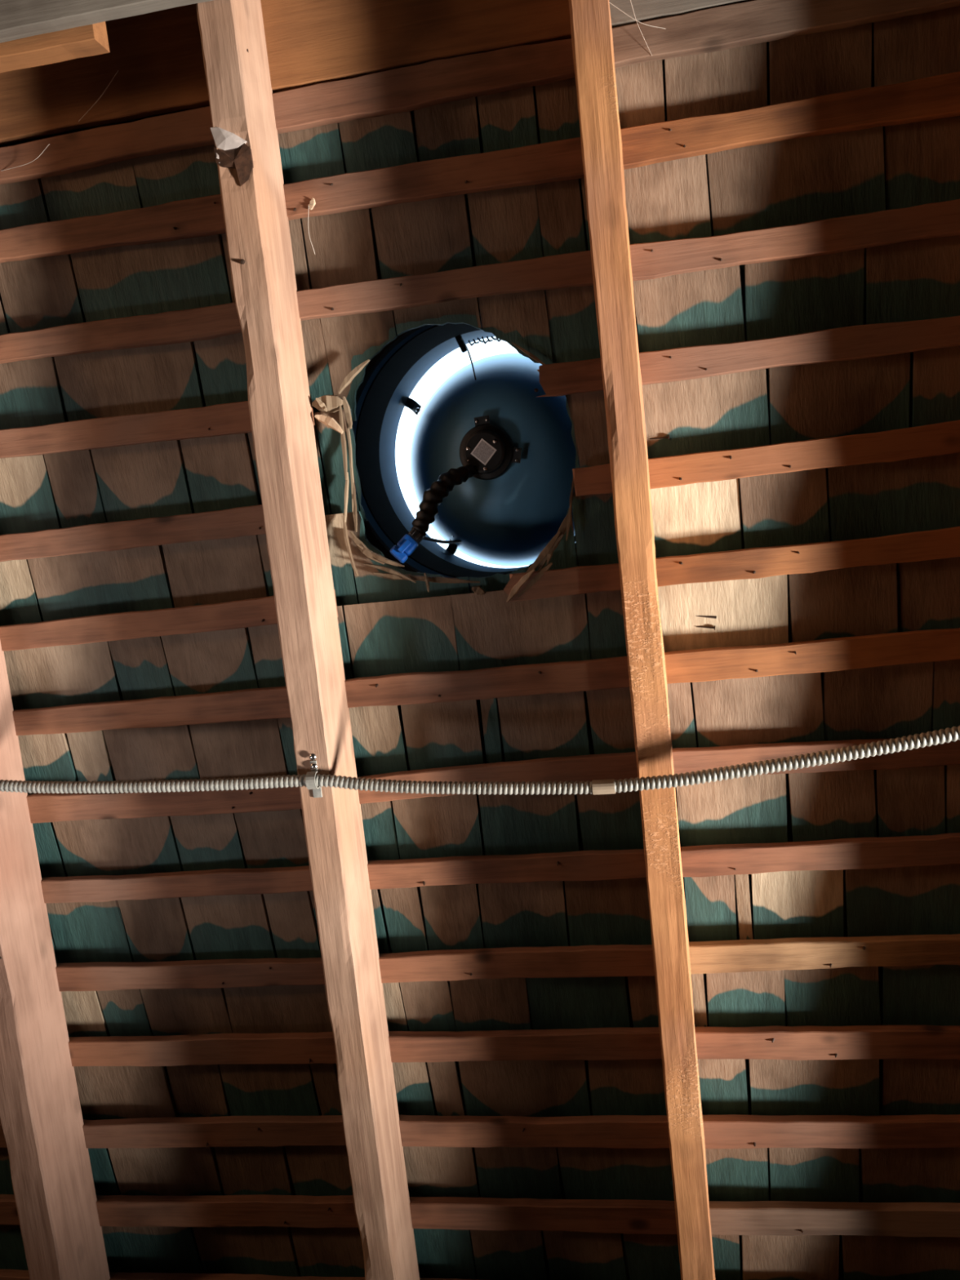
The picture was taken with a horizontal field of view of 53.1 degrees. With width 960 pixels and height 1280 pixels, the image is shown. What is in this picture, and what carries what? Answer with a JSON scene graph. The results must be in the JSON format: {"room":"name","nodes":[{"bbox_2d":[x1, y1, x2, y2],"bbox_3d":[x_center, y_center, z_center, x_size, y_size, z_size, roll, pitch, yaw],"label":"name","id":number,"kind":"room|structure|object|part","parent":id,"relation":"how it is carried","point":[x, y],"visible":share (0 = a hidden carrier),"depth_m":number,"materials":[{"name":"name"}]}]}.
{"room":"attic","nodes":[
{"label":"attic","id":0,"kind":"room"},
{"bbox_2d":[0,0,959,1279],"bbox_3d":[0.718,0.672,1.269,7.900,3.279,4.189,-5,-45,9],"label":"ceiling","id":1,"kind":"structure","parent":0,"point":[792,167],"depth_m":1.23,"materials":[{"name":"wood"}]},
{"bbox_2d":[0,640,110,1279],"bbox_3d":[-0.604,0.769,1.368,0.053,3.205,4.057,-5,-45,9],"label":"rafter","id":2,"kind":"object","parent":1,"relation":"attached to","point":[41,1116],"visible":0.99,"depth_m":1.32,"materials":[{"name":"brown wood"}]},
{"bbox_2d":[2,71,118,170],"bbox_3d":[-0.515,-0.629,1.181,0.206,0.034,0.014,-22,-49,24],"label":"cobweb","id":3,"kind":"object","parent":1,"relation":"attached to","point":[117,71],"visible":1,"depth_m":1.18,"materials":[{"name":"fabric"}]},
{"bbox_2d":[195,0,419,1279],"bbox_3d":[-0.132,0.729,1.292,0.047,3.205,4.057,-5,-45,9],"label":"rafter","id":4,"kind":"object","parent":1,"relation":"attached to","point":[244,131],"visible":1,"depth_m":1.16,"materials":[{"name":"brown wood"}]},
{"bbox_2d":[0,0,213,43],"bbox_3d":[-0.835,-0.702,1.118,1.124,0.080,0.094,-5,-45,9],"label":"board","id":5,"kind":"object","parent":4,"relation":"attached to","point":[19,19],"visible":1,"depth_m":1.06,"materials":[{"name":"brown wood"}]},
{"bbox_2d":[0,21,109,72],"bbox_3d":[-0.585,-0.693,1.112,0.309,0.064,0.069,-5,-45,9],"label":"wooden beam","id":6,"kind":"structure","parent":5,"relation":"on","point":[90,40],"depth_m":1.09,"materials":[{"name":"orange wood"}]},
{"bbox_2d":[305,753,322,797],"bbox_3d":[-0.200,0.163,1.161,0.012,0.040,0.047,-5,-45,9],"label":"strap","id":7,"kind":"object","parent":4,"relation":"attached to","point":[310,783],"visible":1,"depth_m":1.15,"materials":[{"name":"metal"}]},
{"bbox_2d":[0,724,959,795],"bbox_3d":[-0.086,0.141,1.113,1.622,0.064,0.108,-6,-45,10],"label":"cable","id":8,"kind":"object","parent":4,"relation":"attached to","point":[595,787],"visible":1,"depth_m":1.10,"materials":[{"name":"metal"}]},
{"bbox_2d":[351,311,580,586],"bbox_3d":[0.007,-0.269,1.287,0.494,0.376,0.447,12,-44,-9],"label":"fan","id":9,"kind":"object","parent":1,"relation":"attached to","point":[493,459],"visible":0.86,"depth_m":1.31,"materials":[{"name":"blue metal"}]},
{"bbox_3d":[0.005,-0.247,1.262,0.025,0.001,0.025,39,-75,4],"label":"label plate","id":10,"kind":"part","parent":9,"relation":"part of","materials":[{"name":"grey metal"}]},
{"bbox_3d":[0.032,-0.253,1.356,0.310,0.144,0.310,-4,-81,13],"label":"dish","id":11,"kind":"part","parent":9,"relation":"part of","materials":[{"name":"blue metal"}]},
{"bbox_2d":[568,0,715,1279],"bbox_3d":[0.268,0.694,1.228,0.046,3.205,4.057,-5,-45,9],"label":"rafter","id":12,"kind":"object","parent":1,"relation":"attached to","point":[592,40],"visible":1,"depth_m":1.08,"materials":[{"name":"orange wood"}]},
{"bbox_2d":[609,0,664,56],"bbox_3d":[0.177,-0.691,1.068,0.072,0.019,0.027,33,-51,-27],"label":"cobweb","id":13,"kind":"object","parent":12,"relation":"attached to","point":[630,0],"visible":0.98,"depth_m":1.07,"materials":[{"name":"fabric"}]}
]}

